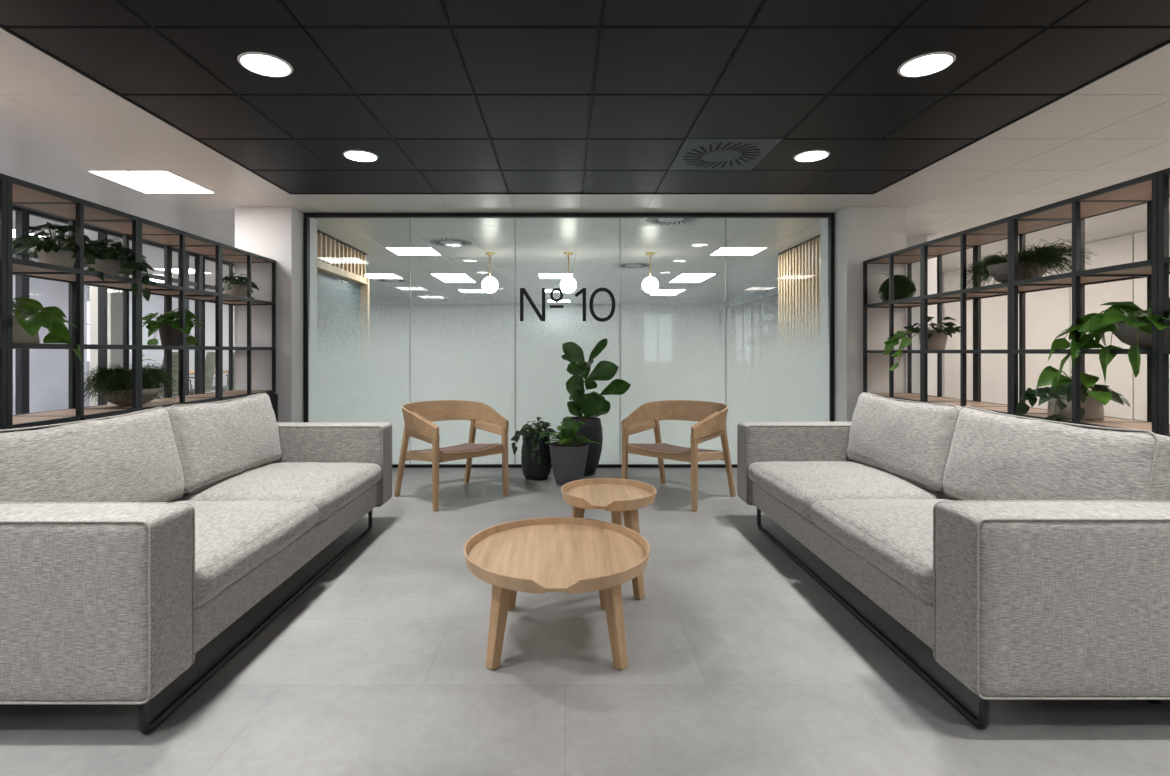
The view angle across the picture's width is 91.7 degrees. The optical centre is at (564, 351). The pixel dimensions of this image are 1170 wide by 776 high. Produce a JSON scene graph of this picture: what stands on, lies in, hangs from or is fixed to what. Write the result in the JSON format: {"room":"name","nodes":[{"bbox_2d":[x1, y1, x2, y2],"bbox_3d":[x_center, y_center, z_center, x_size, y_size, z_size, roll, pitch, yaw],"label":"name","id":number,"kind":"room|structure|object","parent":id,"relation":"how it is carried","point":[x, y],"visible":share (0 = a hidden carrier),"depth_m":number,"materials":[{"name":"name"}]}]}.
{"room":"lobby","nodes":[
{"label":"lobby","id":0,"kind":"room"},
{"bbox_2d":[13,255,86,414],"bbox_3d":[-6.950,-0.110,4.500,0.100,2.380,7.400,0,0,0],"label":"window","id":1,"kind":"structure","parent":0,"point":[48,368],"depth_m":7.60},
{"bbox_2d":[87,287,89,405],"bbox_3d":[-9.660,-0.170,5.200,0.120,2.500,20.400,0,0,0],"label":"wall","id":2,"kind":"structure","parent":0,"point":[88,288],"depth_m":11.44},
{"bbox_2d":[90,243,122,405],"bbox_3d":[-5.525,-0.110,6.875,0.250,2.380,0.250,0,0,0],"label":"wall","id":3,"kind":"structure","parent":0,"point":[114,297],"depth_m":6.75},
{"bbox_2d":[129,290,234,398],"bbox_3d":[-7.275,-0.110,12.050,4.650,2.380,0.100,0,0,0],"label":"wall","id":4,"kind":"structure","parent":0,"point":[155,304],"depth_m":12.00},
{"bbox_2d":[235,207,316,421],"bbox_3d":[-2.700,-0.110,5.340,0.511,2.380,0.520,0,0,0],"label":"wall column","id":5,"kind":"structure","parent":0,"point":[275,233],"depth_m":5.08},
{"bbox_2d":[370,304,777,391],"bbox_3d":[-1.675,-0.170,15.460,15.850,2.500,0.120,0,0,0],"label":"wall","id":6,"kind":"structure","parent":0,"point":[737,308],"depth_m":15.40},
{"bbox_2d":[0,392,1169,775],"bbox_3d":[-1.075,1.140,5.200,17.450,0.120,20.800,0,0,0],"label":"floor","id":7,"kind":"structure","parent":0,"point":[740,663],"depth_m":1.83,"materials":[{"name":"concrete"}]},
{"bbox_2d":[0,173,6,429],"bbox_3d":[-2.780,0.131,2.221,0.435,1.898,0.814,0,0,0],"label":"shelving unit","id":8,"kind":"object","parent":7,"relation":"on","point":[3,178],"visible":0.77,"depth_m":2.61,"materials":[{"name":"black metal"}]},
{"bbox_2d":[2,175,138,429],"bbox_3d":[-2.780,0.131,3.035,0.435,1.898,0.814,0,0,0],"label":"shelving unit","id":9,"kind":"object","parent":7,"relation":"on","point":[20,193],"visible":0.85,"depth_m":3.04,"materials":[{"name":"black metal"}]},
{"bbox_2d":[13,297,81,361],"bbox_3d":[-2.751,-0.106,2.803,0.526,0.337,0.488,0,0,0],"label":"potted aralia","id":10,"kind":"object","parent":9,"relation":"on","point":[26,326],"visible":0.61,"depth_m":2.83,"materials":[{"name":"plant"}]},
{"bbox_2d":[13,314,39,342],"bbox_3d":[-2.750,-0.112,2.814,0.196,0.140,0.196,0,0,0],"label":"pot","id":11,"kind":"object","parent":10,"relation":"on","point":[20,335],"depth_m":2.78,"materials":[{"name":"ceramic"}]},
{"bbox_2d":[13,221,109,280],"bbox_3d":[-2.781,-0.548,3.060,0.446,0.312,0.498,0,0,0],"label":"ivy","id":12,"kind":"object","parent":9,"relation":"on","point":[47,250],"visible":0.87,"depth_m":3.06,"materials":[{"name":"plant"}]},
{"bbox_2d":[37,248,75,267],"bbox_3d":[-2.780,-0.496,3.108,0.167,0.110,0.167,0,0,0],"label":"pot","id":13,"kind":"object","parent":12,"relation":"on","point":[66,258],"depth_m":3.06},
{"bbox_2d":[84,363,131,405],"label":"potted plant","id":14,"kind":"object","parent":9,"relation":"on","point":[112,385],"depth_m":3.45,"materials":[{"name":"plant"}]},
{"bbox_2d":[99,387,162,405],"bbox_3d":[-2.770,0.286,3.625,0.333,0.109,0.333,0,0,0],"label":"pot","id":15,"kind":"object","parent":14,"relation":"on","point":[149,394],"depth_m":3.53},
{"bbox_2d":[13,206,234,414],"bbox_3d":[-4.900,-0.110,6.353,0.060,2.380,10.355,0,0,0],"label":"wall","id":16,"kind":"structure","parent":7,"relation":"on","point":[21,214],"depth_m":6.00,"materials":[{"name":"black metal"}]},
{"bbox_2d":[84,217,220,410],"bbox_3d":[-2.780,0.131,3.849,0.435,1.898,0.814,0,0,0],"label":"shelving unit","id":17,"kind":"object","parent":7,"relation":"on","point":[150,231],"visible":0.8,"depth_m":3.85,"materials":[{"name":"black metal"}]},
{"bbox_2d":[75,235,156,300],"bbox_3d":[-2.760,-0.503,3.444,0.497,0.392,0.438,0,0,0],"label":"ivy","id":18,"kind":"object","parent":17,"relation":"on","point":[119,261],"visible":0.57,"depth_m":3.39,"materials":[{"name":"plant"}]},
{"bbox_2d":[90,259,119,275],"bbox_3d":[-2.780,-0.496,3.440,0.167,0.110,0.167,0,0,0],"label":"pot","id":19,"kind":"object","parent":18,"relation":"on","point":[112,267],"depth_m":3.39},
{"bbox_2d":[142,354,175,404],"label":"potted plant","id":20,"kind":"object","parent":17,"relation":"on","point":[151,377],"depth_m":3.68,"materials":[{"name":"plant"}]},
{"bbox_2d":[142,308,203,345],"bbox_3d":[-2.742,-0.177,3.963,0.460,0.270,0.386,0,0,33],"label":"pothos","id":21,"kind":"object","parent":17,"relation":"on","point":[168,327],"visible":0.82,"depth_m":3.91,"materials":[{"name":"plant"}]},
{"bbox_2d":[159,322,185,345],"bbox_3d":[-2.750,-0.125,3.974,0.166,0.165,0.166,0,0,0],"label":"pot","id":22,"kind":"object","parent":21,"relation":"on","point":[169,336],"depth_m":3.91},
{"bbox_2d":[156,352,177,398],"bbox_3d":[-5.936,0.540,8.306,0.615,1.080,0.584,0,0,10],"label":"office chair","id":23,"kind":"object","parent":7,"relation":"on","point":[174,354],"visible":0.1,"depth_m":8.28,"materials":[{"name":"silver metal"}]},
{"bbox_2d":[175,352,214,394],"bbox_3d":[-5.969,0.540,9.110,0.615,1.080,0.584,0,0,-10],"label":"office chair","id":24,"kind":"object","parent":7,"relation":"on","point":[210,357],"visible":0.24,"depth_m":9.14,"materials":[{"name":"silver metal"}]},
{"bbox_2d":[0,393,391,733],"bbox_3d":[-1.616,0.664,2.635,0.995,0.831,2.179,0,0,0],"label":"sofa","id":25,"kind":"object","parent":7,"relation":"on","point":[130,542],"visible":1,"depth_m":1.90,"materials":[{"name":"fabric"}]},
{"bbox_2d":[0,407,182,501],"bbox_3d":[-1.869,0.472,2.188,0.288,0.445,0.899,0,0,0],"label":"cushion","id":26,"kind":"object","parent":25,"relation":"on","point":[137,456],"depth_m":2.14,"materials":[{"name":"fabric"}]},
{"bbox_2d":[164,393,281,494],"bbox_3d":[-1.867,0.470,3.082,0.291,0.436,0.903,0,0,0],"label":"cushion","id":27,"kind":"object","parent":25,"relation":"on","point":[218,444],"depth_m":2.92,"materials":[{"name":"fabric"}]},
{"bbox_2d":[169,500,317,606],"bbox_3d":[-1.553,0.745,2.187,0.864,0.194,0.893,0,0,0],"label":"seat cushion","id":28,"kind":"object","parent":25,"relation":"on","point":[237,542],"depth_m":2.14,"materials":[{"name":"fabric"}]},
{"bbox_2d":[172,462,380,522],"bbox_3d":[-1.551,0.746,3.083,0.866,0.194,0.892,0,0,0],"label":"seat cushion","id":29,"kind":"object","parent":25,"relation":"on","point":[335,488],"depth_m":2.90,"materials":[{"name":"fabric"}]},
{"bbox_2d":[206,352,234,390],"bbox_3d":[-5.937,0.540,9.907,0.615,1.080,0.584,0,0,5],"label":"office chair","id":30,"kind":"object","parent":7,"relation":"on","point":[227,375],"visible":0.13,"depth_m":9.73,"materials":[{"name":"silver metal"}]},
{"bbox_2d":[170,243,277,421],"bbox_3d":[-2.780,0.131,4.663,0.435,1.898,0.814,0,0,0],"label":"shelving unit","id":31,"kind":"object","parent":7,"relation":"on","point":[229,254],"visible":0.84,"depth_m":4.66,"materials":[{"name":"black metal"}]},
{"bbox_2d":[212,272,258,298],"bbox_3d":[-2.726,-0.552,4.746,0.389,0.222,0.348,0,0,39],"label":"potted succulent","id":32,"kind":"object","parent":31,"relation":"on","point":[238,287],"visible":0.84,"depth_m":4.69,"materials":[{"name":"green plant"}]},
{"bbox_2d":[224,284,246,296],"bbox_3d":[-2.750,-0.498,4.748,0.180,0.115,0.180,0,0,0],"label":"pot","id":33,"kind":"object","parent":32,"relation":"on","point":[240,290],"depth_m":4.68,"materials":[{"name":"ceramic"}]},
{"bbox_2d":[317,229,369,421],"bbox_3d":[-2.665,-0.110,6.745,0.150,2.379,1.570,0,0,0],"label":"booth","id":34,"kind":"object","parent":7,"relation":"on","point":[339,267],"visible":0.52,"depth_m":6.75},
{"bbox_2d":[394,400,508,510],"bbox_3d":[-0.861,0.735,4.278,0.699,0.695,0.629,0,0,-43],"label":"armchair","id":35,"kind":"object","parent":7,"relation":"on","point":[418,417],"visible":1,"depth_m":4.24,"materials":[{"name":"brown wood"}]},
{"bbox_2d":[511,417,555,479],"bbox_3d":[-0.254,0.818,4.847,0.327,0.524,0.383,0,0,36],"label":"pothos","id":36,"kind":"object","parent":7,"relation":"on","point":[535,453],"visible":0.96,"depth_m":4.76,"materials":[{"name":"ceramic"}]},
{"bbox_2d":[521,431,550,479],"bbox_3d":[-0.245,0.882,4.860,0.260,0.395,0.260,0,0,0],"label":"pot","id":37,"kind":"object","parent":36,"relation":"on","point":[535,454],"depth_m":4.75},
{"bbox_2d":[463,517,649,669],"bbox_3d":[-0.030,0.908,2.173,0.713,0.349,0.707,0,0,0],"label":"coffee table","id":38,"kind":"object","parent":7,"relation":"on","point":[570,555],"visible":1,"depth_m":2.06,"materials":[{"name":"brown wood"}]},
{"bbox_2d":[468,524,645,586],"bbox_3d":[-0.030,0.767,2.170,0.681,0.014,0.681,0,0,0],"label":"tabletop","id":39,"kind":"object","parent":38,"relation":"on","point":[551,555],"depth_m":2.13,"materials":[{"name":"brown wood"}]},
{"bbox_2d":[304,213,834,467],"bbox_3d":[0.037,-0.110,5.330,4.955,2.380,0.060,0,0,0],"label":"trim","id":40,"kind":"structure","parent":7,"relation":"on","point":[831,216],"depth_m":5.30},
{"bbox_2d":[309,217,409,463],"bbox_3d":[-1.929,-0.106,5.330,0.950,2.316,0.012,0,0,0],"label":"glass panel","id":41,"kind":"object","parent":40,"relation":"attached to","point":[383,367],"depth_m":5.33,"materials":[{"name":"clear glass"}]},
{"bbox_2d":[410,217,410,337],"bbox_3d":[-1.452,-0.106,5.330,0.007,2.313,0.016,0,0,0],"label":"trim","id":42,"kind":"structure","parent":40,"relation":"attached to","point":[410,217],"depth_m":5.33,"materials":[{"name":"metal"}]},
{"bbox_2d":[410,217,514,463],"bbox_3d":[-0.959,-0.106,5.330,0.982,2.316,0.012,0,0,0],"label":"glass panel","id":43,"kind":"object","parent":40,"relation":"attached to","point":[503,389],"depth_m":5.33,"materials":[{"name":"clear glass"}]},
{"bbox_2d":[515,217,515,463],"bbox_3d":[-0.466,-0.106,5.330,0.007,2.313,0.016,0,0,0],"label":"trim","id":44,"kind":"structure","parent":40,"relation":"attached to","point":[515,217],"depth_m":5.32,"materials":[{"name":"metal"}]},
{"bbox_2d":[516,217,619,463],"bbox_3d":[0.025,-0.106,5.330,0.979,2.316,0.012,0,0,0],"label":"glass panel","id":45,"kind":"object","parent":40,"relation":"attached to","point":[526,409],"depth_m":5.33,"materials":[{"name":"clear glass"}]},
{"bbox_2d":[520,288,614,321],"bbox_3d":[0.026,-0.443,5.322,0.894,0.320,0.004,0,0,0],"label":"number sign","id":46,"kind":"object","parent":45,"relation":"attached to","point":[523,291],"visible":1,"depth_m":5.32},
{"bbox_2d":[620,217,620,463],"bbox_3d":[0.517,-0.106,5.330,0.007,2.313,0.016,0,0,0],"label":"trim","id":47,"kind":"structure","parent":40,"relation":"attached to","point":[620,217],"depth_m":5.32,"materials":[{"name":"metal"}]},
{"bbox_2d":[621,217,725,463],"bbox_3d":[1.012,-0.106,5.330,0.987,2.316,0.012,0,0,0],"label":"glass panel","id":48,"kind":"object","parent":40,"relation":"attached to","point":[704,387],"depth_m":5.33,"materials":[{"name":"clear glass"}]},
{"bbox_2d":[725,217,725,381],"bbox_3d":[1.508,-0.106,5.330,0.007,2.313,0.016,0,0,0],"label":"trim","id":49,"kind":"structure","parent":40,"relation":"attached to","point":[725,217],"depth_m":5.33,"materials":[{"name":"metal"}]},
{"bbox_2d":[726,217,828,463],"bbox_3d":[1.994,-0.106,5.330,0.969,2.316,0.012,0,0,0],"label":"glass panel","id":50,"kind":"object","parent":40,"relation":"attached to","point":[781,365],"depth_m":5.33,"materials":[{"name":"clear glass"}]},
{"bbox_2d":[539,416,599,485],"bbox_3d":[0.036,0.806,4.642,0.401,0.549,0.354,0,0,41],"label":"potted plant","id":51,"kind":"object","parent":7,"relation":"on","point":[568,456],"visible":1,"depth_m":4.56,"materials":[{"name":"green plant"}]},
{"bbox_2d":[549,441,588,485],"bbox_3d":[0.032,0.917,4.655,0.330,0.325,0.330,0,0,0],"label":"pot","id":52,"kind":"object","parent":51,"relation":"on","point":[568,459],"depth_m":4.54,"materials":[{"name":"stone"}]},
{"bbox_2d":[561,338,630,475],"bbox_3d":[0.272,0.480,5.046,0.626,1.200,0.397,0,0,0],"label":"fiddle leaf fig","id":53,"kind":"object","parent":7,"relation":"on","point":[592,405],"visible":0.86,"depth_m":4.96,"materials":[{"name":"plant"}]},
{"bbox_2d":[561,416,602,475],"bbox_3d":[0.147,0.835,5.035,0.376,0.490,0.376,0,0,0],"label":"pot","id":54,"kind":"object","parent":53,"relation":"on","point":[592,430],"depth_m":4.90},
{"bbox_2d":[561,478,656,599],"bbox_3d":[0.202,0.858,2.640,0.442,0.448,0.442,0,0,0],"label":"side table","id":55,"kind":"object","parent":7,"relation":"on","point":[622,497],"visible":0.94,"depth_m":2.59,"materials":[{"name":"brown wood"}]},
{"bbox_2d":[565,484,651,509],"bbox_3d":[0.202,0.668,2.640,0.418,0.014,0.418,0,0,0],"label":"tabletop","id":56,"kind":"object","parent":55,"relation":"on","point":[596,496],"depth_m":2.62,"materials":[{"name":"brown wood"}]},
{"bbox_2d":[621,400,735,510],"bbox_3d":[0.861,0.735,4.278,0.699,0.695,0.629,0,0,43],"label":"armchair","id":57,"kind":"object","parent":7,"relation":"on","point":[711,417],"visible":1,"depth_m":4.23,"materials":[{"name":"brown wood"}]},
{"bbox_2d":[778,234,820,419],"bbox_3d":[2.850,-0.110,6.890,0.060,2.379,1.280,0,0,0],"label":"screen","id":58,"kind":"object","parent":7,"relation":"on","point":[814,269],"visible":0.34,"depth_m":6.82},
{"bbox_2d":[863,243,974,402],"bbox_3d":[2.866,0.134,4.650,0.448,1.891,0.840,0,0,0],"label":"shelving unit","id":59,"kind":"object","parent":7,"relation":"on","point":[912,254],"visible":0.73,"depth_m":4.64,"materials":[{"name":"black metal"}]},
{"bbox_2d":[878,269,916,301],"bbox_3d":[2.840,-0.560,4.859,0.285,0.281,0.325,0,0,40],"label":"plant","id":60,"kind":"object","parent":59,"relation":"on","point":[904,287],"visible":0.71,"depth_m":4.77,"materials":[{"name":"green plant"}]},
{"bbox_2d":[882,316,959,370],"bbox_3d":[2.766,-0.066,4.392,0.529,0.429,0.430,0,0,25],"label":"pothos","id":61,"kind":"object","parent":59,"relation":"on","point":[937,338],"visible":0.85,"depth_m":4.36,"materials":[{"name":"plant"}]},
{"bbox_2d":[918,330,947,349],"bbox_3d":[2.830,-0.090,4.368,0.184,0.150,0.184,0,0,0],"label":"pot","id":62,"kind":"object","parent":59,"relation":"on","point":[937,341],"depth_m":4.29,"materials":[{"name":"ceramic"}]},
{"bbox_2d":[737,392,1169,728],"bbox_3d":[1.624,0.664,2.664,0.995,0.831,2.196,0,0,0],"label":"sofa","id":63,"kind":"object","parent":7,"relation":"on","point":[1031,558],"visible":1,"depth_m":1.80,"materials":[{"name":"fabric"}]},
{"bbox_2d":[748,461,957,520],"bbox_3d":[1.559,0.746,3.116,0.867,0.194,0.899,0,0,0],"label":"seat cushion","id":64,"kind":"object","parent":63,"relation":"on","point":[798,485],"depth_m":2.92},
{"bbox_2d":[811,499,960,603],"bbox_3d":[1.561,0.745,2.212,0.865,0.194,0.900,0,0,0],"label":"seat cushion","id":65,"kind":"object","parent":63,"relation":"on","point":[895,536],"depth_m":2.17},
{"bbox_2d":[846,393,962,492],"bbox_3d":[1.875,0.470,3.114,0.291,0.436,0.911,0,0,0],"label":"cushion","id":66,"kind":"object","parent":63,"relation":"on","point":[911,441],"depth_m":2.95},
{"bbox_2d":[945,406,1169,500],"bbox_3d":[1.877,0.472,2.213,0.288,0.445,0.907,0,0,0],"label":"cushion","id":67,"kind":"object","parent":63,"relation":"on","point":[992,456],"depth_m":2.08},
{"bbox_2d":[922,216,1071,414],"bbox_3d":[2.866,0.134,3.810,0.448,1.891,0.840,0,0,0],"label":"shelving unit","id":68,"kind":"object","parent":7,"relation":"on","point":[998,230],"visible":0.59,"depth_m":3.80,"materials":[{"name":"black metal"}]},
{"bbox_2d":[966,252,1006,289],"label":"potted plant","id":69,"kind":"object","parent":68,"relation":"on","point":[995,267],"depth_m":3.64,"materials":[{"name":"plant"}]},
{"bbox_2d":[987,261,1047,282],"bbox_3d":[2.830,-0.483,3.548,0.317,0.126,0.317,0,0,0],"label":"pot","id":70,"kind":"object","parent":68,"relation":"on","point":[998,271],"depth_m":3.46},
{"bbox_2d":[1011,171,1169,433],"bbox_3d":[2.866,0.134,2.970,0.448,1.891,0.840,0,0,0],"label":"shelving unit","id":71,"kind":"object","parent":7,"relation":"on","point":[1141,190],"visible":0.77,"depth_m":2.97,"materials":[{"name":"black metal"}]},
{"bbox_2d":[1018,237,1071,280],"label":"potted plant","id":72,"kind":"object","parent":71,"relation":"on","point":[1038,262],"depth_m":3.34,"materials":[{"name":"plant"}]},
{"bbox_2d":[1016,366,1129,422],"bbox_3d":[2.825,0.255,3.125,0.432,0.358,0.537,0,0,0],"label":"pothos","id":73,"kind":"object","parent":71,"relation":"on","point":[1092,401],"visible":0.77,"depth_m":3.09,"materials":[{"name":"plant"}]},
{"bbox_2d":[1047,393,1104,419],"bbox_3d":[2.830,0.301,3.152,0.216,0.128,0.216,0,0,0],"label":"pot","id":74,"kind":"object","parent":71,"relation":"on","point":[1094,409],"depth_m":3.06,"materials":[{"name":"ceramic"}]},
{"bbox_2d":[1048,298,1169,390],"bbox_3d":[2.840,-0.015,2.723,0.653,0.488,0.661,0,0,15],"label":"potted plant","id":75,"kind":"object","parent":71,"relation":"on","point":[1132,325],"visible":0.89,"depth_m":2.76,"materials":[{"name":"plant"}]},
{"bbox_2d":[1111,321,1169,348],"bbox_3d":[2.830,-0.080,2.729,0.325,0.129,0.325,0,0,0],"label":"pot","id":76,"kind":"object","parent":71,"relation":"on","point":[1141,336],"depth_m":2.70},
{"bbox_2d":[1158,168,1169,435],"bbox_3d":[2.866,0.134,2.130,0.448,1.891,0.840,0,0,0],"label":"shelving unit","id":77,"kind":"object","parent":7,"relation":"on","point":[1163,175],"visible":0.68,"depth_m":2.52,"materials":[{"name":"black metal"}]},
{"bbox_2d":[0,0,1169,303],"bbox_3d":[-1.675,-1.365,5.200,15.850,0.130,20.400,0,0,0],"label":"ceiling","id":78,"kind":"structure","parent":0,"point":[448,96],"depth_m":3.16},
{"bbox_2d":[84,170,217,193],"bbox_3d":[-3.146,-1.305,4.362,0.596,0.014,0.595,0,0,0],"label":"recessed light","id":79,"kind":"object","parent":78,"relation":"in","point":[144,181],"visible":1,"depth_m":4.34,"materials":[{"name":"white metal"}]},
{"bbox_2d":[153,268,212,273],"bbox_3d":[-6.134,-1.305,9.137,0.596,0.014,0.595,0,0,0],"label":"recessed light","id":80,"kind":"object","parent":78,"relation":"in","point":[174,270],"visible":0.38,"depth_m":9.07,"materials":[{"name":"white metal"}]},
{"bbox_2d":[159,269,205,272],"bbox_3d":[-6.134,-1.306,9.137,0.560,0.008,0.559,0,0,0],"label":"diffuser","id":81,"kind":"object","parent":80,"relation":"attached to","point":[173,270],"depth_m":9.08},
{"bbox_2d":[237,52,292,76],"bbox_3d":[-1.354,-1.297,2.571,0.224,0.006,0.224,0,0,0],"label":"recessed light","id":82,"kind":"object","parent":78,"relation":"in","point":[260,63],"visible":1,"depth_m":2.56,"materials":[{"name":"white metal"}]},
{"bbox_2d":[343,150,377,161],"bbox_3d":[-1.354,-1.297,3.764,0.224,0.006,0.224,0,0,0],"label":"recessed light","id":83,"kind":"object","parent":78,"relation":"in","point":[355,155],"visible":1,"depth_m":3.75,"materials":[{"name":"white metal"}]},
{"bbox_2d":[366,274,403,278],"bbox_3d":[-3.146,-1.305,9.735,0.596,0.014,0.595,0,0,0],"label":"recessed light","id":84,"kind":"object","parent":78,"relation":"in","point":[371,276],"visible":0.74,"depth_m":9.80,"materials":[{"name":"white metal"}]},
{"bbox_2d":[373,279,412,282],"bbox_3d":[-3.146,-1.308,10.332,0.592,0.023,0.591,0,0,0],"label":"ceiling vent","id":85,"kind":"object","parent":78,"relation":"in","point":[378,280],"visible":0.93,"depth_m":10.33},
{"bbox_2d":[384,247,441,255],"bbox_3d":[-1.951,-1.305,7.346,0.596,0.014,0.595,0,0,0],"label":"recessed light","id":86,"kind":"object","parent":78,"relation":"in","point":[401,251],"visible":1,"depth_m":7.36,"materials":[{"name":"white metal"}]},
{"bbox_2d":[389,248,438,254],"bbox_3d":[-1.951,-1.306,7.346,0.560,0.008,0.559,0,0,0],"label":"diffuser","id":87,"kind":"object","parent":86,"relation":"attached to","point":[400,251],"depth_m":7.36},
{"bbox_2d":[420,236,479,246],"bbox_3d":[-1.354,-1.308,6.750,0.592,0.023,0.591,0,0,0],"label":"ceiling vent","id":88,"kind":"object","parent":78,"relation":"in","point":[454,241],"visible":0.94,"depth_m":6.68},
{"bbox_2d":[432,274,470,278],"bbox_3d":[-1.951,-1.305,9.735,0.596,0.014,0.595,0,0,0],"label":"recessed light","id":89,"kind":"object","parent":78,"relation":"in","point":[439,276],"visible":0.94,"depth_m":9.80,"materials":[{"name":"white metal"}]},
{"bbox_2d":[439,278,476,282],"bbox_3d":[-1.951,-1.305,10.332,0.596,0.014,0.595,0,0,0],"label":"recessed light","id":90,"kind":"object","parent":78,"relation":"in","point":[445,280],"visible":0.7,"depth_m":10.34,"materials":[{"name":"white metal"}]},
{"bbox_2d":[441,279,473,281],"bbox_3d":[-1.951,-1.306,10.332,0.560,0.008,0.559,0,0,0],"label":"diffuser","id":91,"kind":"object","parent":90,"relation":"attached to","point":[445,280],"depth_m":10.34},
{"bbox_2d":[458,290,486,292],"bbox_3d":[-1.951,-1.305,12.123,0.596,0.014,0.595,0,0,0],"label":"recessed light","id":92,"kind":"object","parent":78,"relation":"in","point":[465,291],"visible":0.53,"depth_m":12.22,"materials":[{"name":"white metal"}]},
{"bbox_2d":[482,252,497,292],"bbox_3d":[-0.985,-1.036,7.460,0.216,0.527,0.216,0,0,0],"label":"pendant lamp","id":93,"kind":"object","parent":78,"relation":"hanging from","point":[489,279],"visible":0.97,"depth_m":7.40,"materials":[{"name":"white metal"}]},
{"bbox_2d":[538,274,572,278],"bbox_3d":[-0.159,-1.305,9.735,0.596,0.014,0.595,0,0,0],"label":"recessed light","id":94,"kind":"object","parent":78,"relation":"in","point":[541,276],"visible":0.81,"depth_m":9.80,"materials":[{"name":"white metal"}]},
{"bbox_2d":[560,252,576,292],"bbox_3d":[0.045,-1.036,7.460,0.216,0.527,0.216,0,0,0],"label":"pendant lamp","id":95,"kind":"object","parent":78,"relation":"hanging from","point":[572,284],"visible":0.85,"depth_m":7.39,"materials":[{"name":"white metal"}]},
{"bbox_2d":[0,24,1169,193],"bbox_3d":[0.140,-1.302,-0.167,4.792,0.015,9.666,0,0,0],"label":"trim","id":96,"kind":"structure","parent":78,"relation":"attached to","point":[3,27],"depth_m":3.31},
{"bbox_2d":[613,262,656,267],"bbox_3d":[1.036,-1.308,8.540,0.592,0.023,0.591,0,0,0],"label":"ceiling vent","id":97,"kind":"object","parent":78,"relation":"in","point":[617,264],"visible":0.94,"depth_m":8.44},
{"bbox_2d":[642,252,658,292],"bbox_3d":[1.120,-1.036,7.460,0.216,0.527,0.216,0,0,0],"label":"pendant lamp","id":98,"kind":"object","parent":78,"relation":"hanging from","point":[647,282],"visible":0.94,"depth_m":7.40,"materials":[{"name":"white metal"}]},
{"bbox_2d":[654,290,684,292],"bbox_3d":[2.231,-1.305,12.123,0.596,0.014,0.595,0,0,0],"label":"recessed light","id":99,"kind":"object","parent":78,"relation":"in","point":[658,291],"visible":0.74,"depth_m":12.22,"materials":[{"name":"white metal"}]},
{"bbox_2d":[637,211,708,225],"bbox_3d":[1.036,-1.308,5.556,0.592,0.023,0.591,0,0,0],"label":"ceiling vent","id":100,"kind":"object","parent":78,"relation":"in","point":[657,221],"visible":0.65,"depth_m":5.62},
{"bbox_2d":[669,279,705,282],"bbox_3d":[2.231,-1.305,10.332,0.596,0.014,0.595,0,0,0],"label":"recessed light","id":101,"kind":"object","parent":78,"relation":"in","point":[673,280],"visible":0.71,"depth_m":10.34,"materials":[{"name":"white metal"}]},
{"bbox_2d":[671,279,704,281],"bbox_3d":[2.231,-1.306,10.332,0.560,0.008,0.559,0,0,0],"label":"diffuser","id":102,"kind":"object","parent":101,"relation":"attached to","point":[674,280],"depth_m":10.34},
{"bbox_2d":[674,274,715,278],"bbox_3d":[2.231,-1.305,9.735,0.596,0.014,0.595,0,0,0],"label":"recessed light","id":103,"kind":"object","parent":78,"relation":"in","point":[687,276],"visible":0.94,"depth_m":9.80,"materials":[{"name":"white metal"}]},
{"bbox_2d":[669,138,782,169],"bbox_3d":[1.036,-1.308,3.764,0.592,0.023,0.591,0,0,0],"label":"ceiling vent","id":104,"kind":"object","parent":78,"relation":"in","point":[694,153],"visible":1,"depth_m":3.71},
{"bbox_2d":[709,247,768,255],"bbox_3d":[2.231,-1.305,7.346,0.596,0.014,0.595,0,0,0],"label":"recessed light","id":105,"kind":"object","parent":78,"relation":"in","point":[751,251],"visible":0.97,"depth_m":7.36,"materials":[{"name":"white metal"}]},
{"bbox_2d":[712,248,764,254],"bbox_3d":[2.231,-1.306,7.346,0.560,0.008,0.559,0,0,0],"label":"diffuser","id":106,"kind":"object","parent":105,"relation":"attached to","point":[750,251],"depth_m":7.36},
{"bbox_2d":[793,150,829,161],"bbox_3d":[1.634,-1.297,3.764,0.224,0.006,0.224,0,0,0],"label":"recessed light","id":107,"kind":"object","parent":78,"relation":"in","point":[812,155],"visible":1,"depth_m":3.75,"materials":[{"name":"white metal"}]},
{"bbox_2d":[897,52,955,76],"bbox_3d":[1.634,-1.297,2.571,0.224,0.006,0.224,0,0,0],"label":"recessed light","id":108,"kind":"object","parent":78,"relation":"in","point":[929,63],"visible":1,"depth_m":2.56,"materials":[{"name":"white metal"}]},
{"bbox_2d":[716,285,777,405],"bbox_3d":[4.150,-0.110,12.430,0.100,2.380,5.940,0,0,0],"label":"wall","id":109,"kind":"structure","parent":0,"point":[773,290],"depth_m":12.90,"materials":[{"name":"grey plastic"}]},
{"bbox_2d":[821,207,905,421],"bbox_3d":[2.787,-0.110,5.340,0.536,2.380,0.520,0,0,0],"label":"wall column","id":110,"kind":"structure","parent":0,"point":[862,234],"depth_m":5.08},
{"bbox_2d":[906,235,935,395],"bbox_3d":[4.070,-0.110,7.875,0.100,2.380,3.150,0,0,0],"label":"wall","id":111,"kind":"structure","parent":0,"point":[931,262],"depth_m":6.44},
{"bbox_2d":[936,273,943,396],"bbox_3d":[5.175,-0.110,9.400,2.150,2.380,0.100,0,0,0],"label":"wall","id":112,"kind":"structure","parent":0,"point":[936,273],"depth_m":9.35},
{"bbox_2d":[944,226,1169,423],"bbox_3d":[6.234,-0.148,2.340,0.029,2.296,13.953,0,0,0],"label":"wall","id":113,"kind":"structure","parent":0,"point":[1048,312],"depth_m":7.28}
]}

